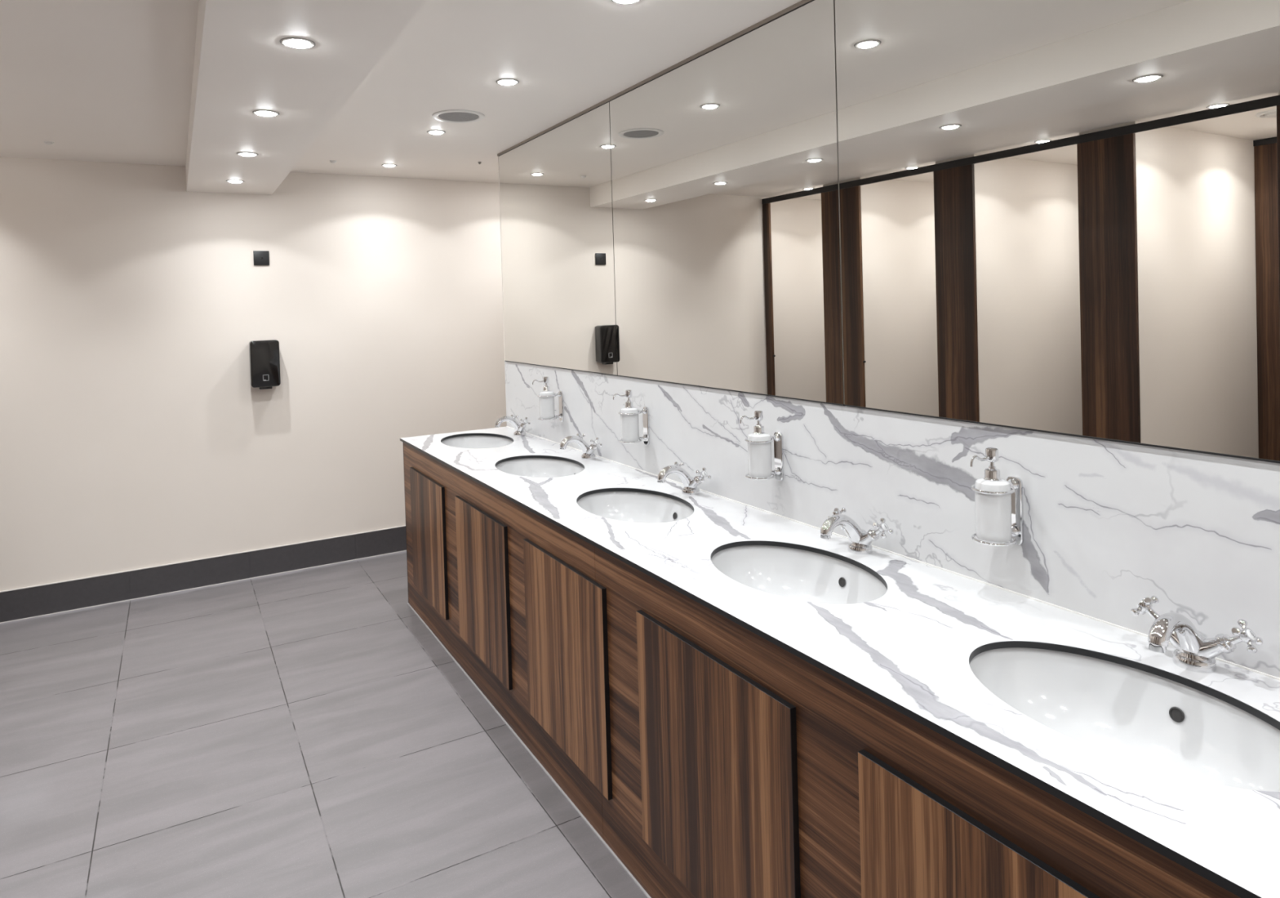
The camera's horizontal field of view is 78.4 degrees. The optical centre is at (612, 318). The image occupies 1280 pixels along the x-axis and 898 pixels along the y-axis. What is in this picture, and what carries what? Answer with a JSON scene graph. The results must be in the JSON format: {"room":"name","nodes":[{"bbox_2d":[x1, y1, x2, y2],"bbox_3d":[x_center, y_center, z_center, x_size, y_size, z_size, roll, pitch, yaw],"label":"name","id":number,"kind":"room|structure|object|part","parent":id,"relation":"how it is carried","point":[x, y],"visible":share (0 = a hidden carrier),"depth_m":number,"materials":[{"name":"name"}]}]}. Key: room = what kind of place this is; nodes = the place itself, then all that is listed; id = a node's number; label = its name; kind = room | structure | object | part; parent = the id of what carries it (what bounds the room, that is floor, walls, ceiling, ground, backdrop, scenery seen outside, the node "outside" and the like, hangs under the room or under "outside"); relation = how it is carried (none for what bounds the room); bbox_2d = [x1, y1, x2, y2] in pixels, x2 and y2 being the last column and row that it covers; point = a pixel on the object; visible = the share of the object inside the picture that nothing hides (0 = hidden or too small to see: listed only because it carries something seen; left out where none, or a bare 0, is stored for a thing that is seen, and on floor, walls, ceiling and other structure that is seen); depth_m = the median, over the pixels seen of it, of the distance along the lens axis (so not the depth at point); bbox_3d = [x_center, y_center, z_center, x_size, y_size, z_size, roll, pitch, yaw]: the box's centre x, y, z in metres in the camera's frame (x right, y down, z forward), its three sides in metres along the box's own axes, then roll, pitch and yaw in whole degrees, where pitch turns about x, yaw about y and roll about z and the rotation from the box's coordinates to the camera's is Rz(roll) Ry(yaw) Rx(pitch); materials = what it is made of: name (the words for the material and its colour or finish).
{"room":"public restroom","nodes":[
{"label":"public restroom","id":0,"kind":"room"},
{"bbox_2d":[0,156,506,591],"bbox_3d":[-2.298,0.329,4.495,5.600,2.352,0.150,-2,1,-29],"label":"wall","id":1,"kind":"structure","parent":0,"point":[135,433],"depth_m":4.43,"materials":[{"name":"beige paint"}]},
{"bbox_2d":[0,524,406,623],"bbox_3d":[-2.204,1.424,4.456,5.249,0.158,0.016,-2,1,-29],"label":"baseboard","id":2,"kind":"structure","parent":1,"relation":"attached to","point":[30,602],"depth_m":4.37,"materials":[{"name":"tile"}]},
{"bbox_2d":[253,250,269,265],"bbox_3d":[-2.037,-0.348,4.549,0.083,0.083,0.011,-2,1,-29],"label":"wall switch","id":3,"kind":"object","parent":1,"relation":"attached to","point":[260,257],"visible":1,"depth_m":4.54,"materials":[{"name":"black plastic"}]},
{"bbox_2d":[248,339,280,389],"bbox_3d":[-2.005,0.267,4.517,0.155,0.280,0.098,-2,1,-29],"label":"soap dispenser","id":4,"kind":"object","parent":1,"relation":"attached to","point":[264,355],"visible":1,"depth_m":4.47,"materials":[{"name":"black plastic"}]},
{"bbox_2d":[185,0,427,195],"bbox_3d":[-0.572,-0.779,1.593,0.437,0.140,6.600,-2,1,-29],"label":"ceiling","id":5,"kind":"structure","parent":0,"point":[242,67],"depth_m":2.30,"materials":[{"name":"paint"}]},
{"bbox_2d":[226,179,244,182],"bbox_3d":[-1.960,-0.709,4.072,0.086,0.011,0.086,-2,1,-29],"label":"recessed light","id":6,"kind":"object","parent":5,"relation":"in","point":[228,180],"visible":1,"depth_m":4.05,"materials":[{"name":"white"}]},
{"bbox_2d":[236,151,258,156],"bbox_3d":[-1.581,-0.709,3.396,0.086,0.011,0.086,-2,1,-29],"label":"recessed light","id":7,"kind":"object","parent":5,"relation":"in","point":[242,153],"visible":1,"depth_m":3.38,"materials":[{"name":"white"}]},
{"bbox_2d":[252,110,279,116],"bbox_3d":[-1.200,-0.708,2.715,0.086,0.011,0.086,-2,1,-29],"label":"recessed light","id":8,"kind":"object","parent":5,"relation":"in","point":[260,113],"visible":1,"depth_m":2.70,"materials":[{"name":"white"}]},
{"bbox_2d":[280,37,315,48],"bbox_3d":[-0.812,-0.707,2.022,0.086,0.011,0.086,-2,1,-29],"label":"recessed light","id":9,"kind":"object","parent":5,"relation":"in","point":[292,42],"visible":1,"depth_m":2.01,"materials":[{"name":"white"}]},
{"bbox_2d":[0,551,647,897],"bbox_3d":[-0.614,1.556,1.572,5.600,0.100,7.000,-2,1,-29],"label":"floor","id":10,"kind":"structure","parent":0,"point":[304,733],"depth_m":2.66,"materials":[{"name":"grey tile"}]},
{"bbox_2d":[403,442,1240,897],"bbox_3d":[0.232,1.045,2.294,0.583,0.846,4.335,-2,1,-29],"label":"vanity cabinet","id":11,"kind":"object","parent":10,"relation":"on","point":[709,758],"visible":0.88,"depth_m":1.73,"materials":[{"name":"brown wood"}]},
{"bbox_3d":[-0.863,1.031,3.666,0.014,0.584,0.527,-2,1,-29],"label":"raised panel","id":12,"kind":"part","parent":11,"relation":"part of","materials":[{"name":"brown wood"}]},
{"bbox_3d":[-0.507,1.032,3.030,0.014,0.584,0.551,-2,1,-29],"label":"raised panel","id":13,"kind":"part","parent":11,"relation":"part of","materials":[{"name":"brown wood"}]},
{"bbox_3d":[-0.151,1.032,2.394,0.014,0.584,0.554,-2,1,-29],"label":"raised panel","id":14,"kind":"part","parent":11,"relation":"part of","materials":[{"name":"brown wood"}]},
{"bbox_3d":[0.212,1.033,1.746,0.014,0.584,0.569,-2,1,-29],"label":"raised panel","id":15,"kind":"part","parent":11,"relation":"part of","materials":[{"name":"brown wood"}]},
{"bbox_2d":[400,426,1279,897],"bbox_3d":[0.219,0.614,2.287,0.585,0.016,4.335,-2,1,-29],"label":"countertop","id":16,"kind":"structure","parent":11,"relation":"on","point":[911,648],"depth_m":1.48,"materials":[{"name":"white stone"}]},
{"bbox_2d":[441,435,513,448],"bbox_3d":[-0.672,0.698,3.898,0.377,0.156,0.553,-2,1,-29],"label":"basin","id":17,"kind":"object","parent":16,"relation":"in","point":[474,442],"visible":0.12,"depth_m":4.11,"materials":[{"name":"white ceramic"}]},
{"bbox_2d":[494,414,530,435],"bbox_3d":[-0.521,0.548,3.988,0.163,0.106,0.192,-2,1,-29],"label":"mixer","id":18,"kind":"object","parent":16,"relation":"on","point":[519,428],"visible":1,"depth_m":3.98,"materials":[{"name":"silver metal"}]},
{"bbox_3d":[-0.528,0.539,3.984,0.145,0.088,0.036,-2,1,-29],"label":"spout","id":19,"kind":"part","parent":18,"relation":"part of","materials":[{"name":"silver metal"}]},
{"bbox_2d":[495,457,584,477],"bbox_3d":[-0.301,0.699,3.235,0.377,0.156,0.553,-2,1,-29],"label":"basin","id":20,"kind":"object","parent":16,"relation":"in","point":[526,467],"visible":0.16,"depth_m":3.44,"materials":[{"name":"white ceramic"}]},
{"bbox_2d":[560,433,602,460],"bbox_3d":[-0.150,0.548,3.325,0.163,0.106,0.192,-2,1,-29],"label":"mixer","id":21,"kind":"object","parent":16,"relation":"on","point":[588,450],"visible":1,"depth_m":3.31,"materials":[{"name":"silver metal"}]},
{"bbox_3d":[-0.157,0.539,3.321,0.145,0.088,0.036,-2,1,-29],"label":"spout","id":22,"kind":"part","parent":21,"relation":"part of","materials":[{"name":"silver metal"}]},
{"bbox_3d":[-0.079,0.540,3.301,0.032,0.040,0.043,-2,1,-29],"label":"handle","id":23,"kind":"part","parent":21,"relation":"part of","materials":[{"name":"silver metal"}]},
{"bbox_2d":[577,491,693,523],"bbox_3d":[0.070,0.699,2.572,0.377,0.156,0.553,-2,1,-29],"label":"basin","id":24,"kind":"object","parent":16,"relation":"in","point":[626,506],"visible":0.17,"depth_m":2.77,"materials":[{"name":"white ceramic"}]},
{"bbox_2d":[657,462,711,495],"bbox_3d":[0.221,0.549,2.662,0.163,0.106,0.192,-2,1,-29],"label":"mixer","id":25,"kind":"object","parent":16,"relation":"on","point":[691,484],"visible":1,"depth_m":2.65,"materials":[{"name":"silver metal"}]},
{"bbox_3d":[0.214,0.540,2.658,0.145,0.088,0.036,-2,1,-29],"label":"spout","id":26,"kind":"part","parent":25,"relation":"part of","materials":[{"name":"silver metal"}]},
{"bbox_3d":[0.292,0.541,2.638,0.032,0.040,0.043,-2,1,-29],"label":"handle","id":27,"kind":"part","parent":25,"relation":"part of","materials":[{"name":"silver metal"}]},
{"bbox_2d":[711,545,886,604],"bbox_3d":[0.441,0.700,1.909,0.377,0.156,0.553,-2,1,-29],"label":"basin","id":28,"kind":"object","parent":16,"relation":"in","point":[796,574],"visible":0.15,"depth_m":2.08,"materials":[{"name":"white ceramic"}]},
{"bbox_2d":[820,507,893,555],"bbox_3d":[0.592,0.550,1.999,0.163,0.106,0.192,-2,1,-29],"label":"mixer","id":29,"kind":"object","parent":16,"relation":"on","point":[860,540],"visible":1,"depth_m":1.99,"materials":[{"name":"silver metal"}]},
{"bbox_3d":[0.585,0.541,1.995,0.145,0.088,0.036,-2,1,-29],"label":"spout","id":30,"kind":"part","parent":29,"relation":"part of","materials":[{"name":"silver metal"}]},
{"bbox_3d":[0.663,0.542,1.975,0.032,0.040,0.043,-2,1,-29],"label":"handle","id":31,"kind":"part","parent":29,"relation":"part of","materials":[{"name":"silver metal"}]},
{"bbox_2d":[969,647,1279,791],"bbox_3d":[0.812,0.700,1.246,0.377,0.156,0.553,-2,1,-29],"label":"basin","id":32,"kind":"object","parent":16,"relation":"in","point":[1135,715],"visible":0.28,"depth_m":1.36,"materials":[{"name":"white ceramic"}]},
{"bbox_2d":[1130,595,1262,672],"bbox_3d":[0.964,0.550,1.336,0.163,0.106,0.192,-2,1,-29],"label":"mixer","id":33,"kind":"object","parent":16,"relation":"on","point":[1195,652],"visible":1,"depth_m":1.33,"materials":[{"name":"silver metal"}]},
{"bbox_3d":[0.980,0.542,1.409,0.032,0.040,0.043,-2,1,-29],"label":"handle","id":34,"kind":"part","parent":33,"relation":"part of","materials":[{"name":"silver metal"}]},
{"bbox_3d":[0.956,0.541,1.332,0.145,0.088,0.036,-2,1,-29],"label":"spout","id":35,"kind":"part","parent":33,"relation":"part of","materials":[{"name":"silver metal"}]},
{"bbox_3d":[1.034,0.542,1.312,0.032,0.040,0.043,-2,1,-29],"label":"handle","id":36,"kind":"part","parent":33,"relation":"part of","materials":[{"name":"silver metal"}]},
{"bbox_3d":[0.573,1.033,1.101,0.014,0.584,0.571,-2,1,-29],"label":"raised panel","id":37,"kind":"part","parent":11,"relation":"part of","materials":[{"name":"brown wood"}]},
{"bbox_2d":[0,0,801,182],"bbox_3d":[-0.686,-0.894,1.529,5.600,0.100,7.000,-2,1,-29],"label":"ceiling","id":38,"kind":"structure","parent":0,"point":[104,81],"depth_m":2.76,"materials":[{"name":"paint"}]},
{"bbox_2d":[44,141,53,145],"bbox_3d":[-2.638,-0.817,3.672,0.040,0.013,0.040,-2,1,-29],"label":"stud","id":39,"kind":"object","parent":38,"relation":"attached to","point":[49,143],"visible":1,"depth_m":3.66,"materials":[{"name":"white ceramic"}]},
{"bbox_2d":[381,164,396,167],"bbox_3d":[-1.285,-0.877,4.509,0.086,0.011,0.086,-2,1,-29],"label":"recessed light","id":40,"kind":"object","parent":38,"relation":"in","point":[383,165],"visible":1,"depth_m":4.49,"materials":[{"name":"white ceramic"}]},
{"bbox_2d":[426,129,445,134],"bbox_3d":[-0.833,-0.876,3.702,0.086,0.011,0.086,-2,1,-29],"label":"recessed light","id":41,"kind":"object","parent":38,"relation":"in","point":[433,131],"visible":1,"depth_m":3.69,"materials":[{"name":"white"}]},
{"bbox_2d":[431,109,484,123],"bbox_3d":[-0.670,-0.875,3.409,0.224,0.006,0.224,-2,1,-29],"label":"ceiling speaker","id":42,"kind":"object","parent":38,"relation":"attached to","point":[455,116],"visible":1,"depth_m":3.39,"materials":[{"name":"grey metal"}]},
{"bbox_2d":[438,111,478,121],"bbox_3d":[-0.670,-0.874,3.409,0.172,0.004,0.172,-1,1,30],"label":"grille","id":43,"kind":"object","parent":42,"relation":"attached to","point":[442,116],"depth_m":3.40,"materials":[{"name":"grey metal"}]},
{"bbox_2d":[496,78,519,85],"bbox_3d":[-0.391,-0.875,2.913,0.086,0.011,0.086,-2,1,-29],"label":"recessed light","id":44,"kind":"object","parent":38,"relation":"in","point":[505,82],"visible":1,"depth_m":2.90,"materials":[{"name":"white"}]},
{"bbox_2d":[611,0,639,4],"bbox_3d":[0.037,-0.875,2.148,0.086,0.011,0.086,-2,1,-29],"label":"recessed light","id":45,"kind":"object","parent":38,"relation":"in","point":[619,2],"visible":1,"depth_m":2.16,"materials":[{"name":"white"}]},
{"bbox_2d":[497,155,505,360],"bbox_3d":[0.863,0.281,1.882,0.154,2.352,5.700,-2,1,-29],"label":"wall","id":46,"kind":"structure","parent":0,"point":[498,156],"depth_m":4.32,"materials":[{"name":"beige paint"}]},
{"bbox_2d":[498,101,617,375],"bbox_3d":[-0.300,-0.323,3.741,0.006,1.118,1.241,-2,1,-29],"label":"mirror panel","id":47,"kind":"object","parent":46,"relation":"attached to","point":[556,186],"visible":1,"depth_m":3.62,"materials":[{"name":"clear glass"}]},
{"bbox_2d":[497,0,812,155],"bbox_3d":[0.591,-0.886,2.112,0.015,0.012,4.970,-2,1,-29],"label":"trim","id":48,"kind":"structure","parent":46,"relation":"attached to","point":[802,2],"depth_m":2.75,"materials":[{"name":"grey metal"}]},
{"bbox_2d":[608,0,844,405],"bbox_3d":[0.307,-0.322,2.656,0.006,1.118,1.238,-2,1,-29],"label":"mirror panel","id":49,"kind":"object","parent":46,"relation":"attached to","point":[725,166],"visible":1,"depth_m":2.49,"materials":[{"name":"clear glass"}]},
{"bbox_2d":[504,360,1279,678],"bbox_3d":[0.471,0.428,2.428,0.005,0.382,4.335,-2,1,-29],"label":"backsplash","id":50,"kind":"structure","parent":46,"relation":"attached to","point":[1109,526],"depth_m":1.73,"materials":[{"name":"white stone"}]},
{"bbox_2d":[532,376,564,422],"bbox_3d":[-0.304,0.382,3.654,0.147,0.217,0.087,-2,1,-29],"label":"soap dispenser","id":51,"kind":"object","parent":50,"relation":"attached to","point":[546,396],"visible":1,"depth_m":3.63,"materials":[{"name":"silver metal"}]},
{"bbox_2d":[538,391,555,418],"bbox_3d":[-0.307,0.403,3.653,0.070,0.124,0.070,-2,1,-29],"label":"bottle","id":52,"kind":"object","parent":51,"relation":"on","point":[546,397],"depth_m":3.62,"materials":[{"name":"white ceramic"}]},
{"bbox_3d":[-0.243,0.415,3.689,0.008,0.146,0.035,-2,1,-29],"label":"bracket plate","id":53,"kind":"part","parent":51,"relation":"part of","materials":[{"name":"silver metal"}]},
{"bbox_2d":[613,390,649,444],"bbox_3d":[0.067,0.382,2.991,0.147,0.217,0.087,-2,1,-29],"label":"soap dispenser","id":54,"kind":"object","parent":50,"relation":"attached to","point":[629,423],"visible":1,"depth_m":2.97,"materials":[{"name":"white ceramic"}]},
{"bbox_2d":[620,407,639,441],"bbox_3d":[0.064,0.403,2.990,0.070,0.124,0.070,-2,1,-29],"label":"bottle","id":55,"kind":"object","parent":54,"relation":"on","point":[629,423],"depth_m":2.96,"materials":[{"name":"white ceramic"}]},
{"bbox_3d":[0.128,0.415,3.026,0.008,0.146,0.035,-2,1,-29],"label":"bracket plate","id":56,"kind":"part","parent":54,"relation":"part of","materials":[{"name":"silver metal"}]},
{"bbox_2d":[739,410,784,480],"bbox_3d":[0.438,0.383,2.329,0.147,0.217,0.087,-2,1,-29],"label":"soap dispenser","id":57,"kind":"object","parent":50,"relation":"attached to","point":[759,442],"visible":1,"depth_m":2.31,"materials":[{"name":"white ceramic"}]},
{"bbox_2d":[747,432,772,477],"bbox_3d":[0.435,0.404,2.327,0.070,0.124,0.070,-2,1,-29],"label":"bottle","id":58,"kind":"object","parent":57,"relation":"on","point":[759,444],"depth_m":2.30,"materials":[{"name":"white ceramic"}]},
{"bbox_3d":[0.499,0.416,2.363,0.008,0.146,0.035,-2,1,-29],"label":"bracket plate","id":59,"kind":"part","parent":57,"relation":"part of","materials":[{"name":"silver metal"}]},
{"bbox_2d":[969,447,1023,546],"bbox_3d":[0.809,0.384,1.666,0.147,0.217,0.087,-2,1,-29],"label":"soap dispenser","id":60,"kind":"object","parent":50,"relation":"attached to","point":[998,502],"visible":1,"depth_m":1.65,"materials":[{"name":"white ceramic"}]},
{"bbox_2d":[974,477,1012,542],"bbox_3d":[0.806,0.404,1.664,0.070,0.124,0.070,-2,1,-29],"label":"bottle","id":61,"kind":"object","parent":60,"relation":"on","point":[993,495],"depth_m":1.64,"materials":[{"name":"white ceramic"}]},
{"bbox_3d":[0.871,0.417,1.700,0.008,0.146,0.035,-2,1,-29],"label":"bracket plate","id":62,"kind":"part","parent":60,"relation":"part of","materials":[{"name":"silver metal"}]},
{"bbox_2d":[835,0,1279,463],"bbox_3d":[0.914,-0.321,1.572,0.006,1.118,1.238,-2,1,-29],"label":"mirror panel","id":63,"kind":"object","parent":46,"relation":"attached to","point":[1062,217],"visible":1,"depth_m":1.58,"materials":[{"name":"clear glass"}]}
]}

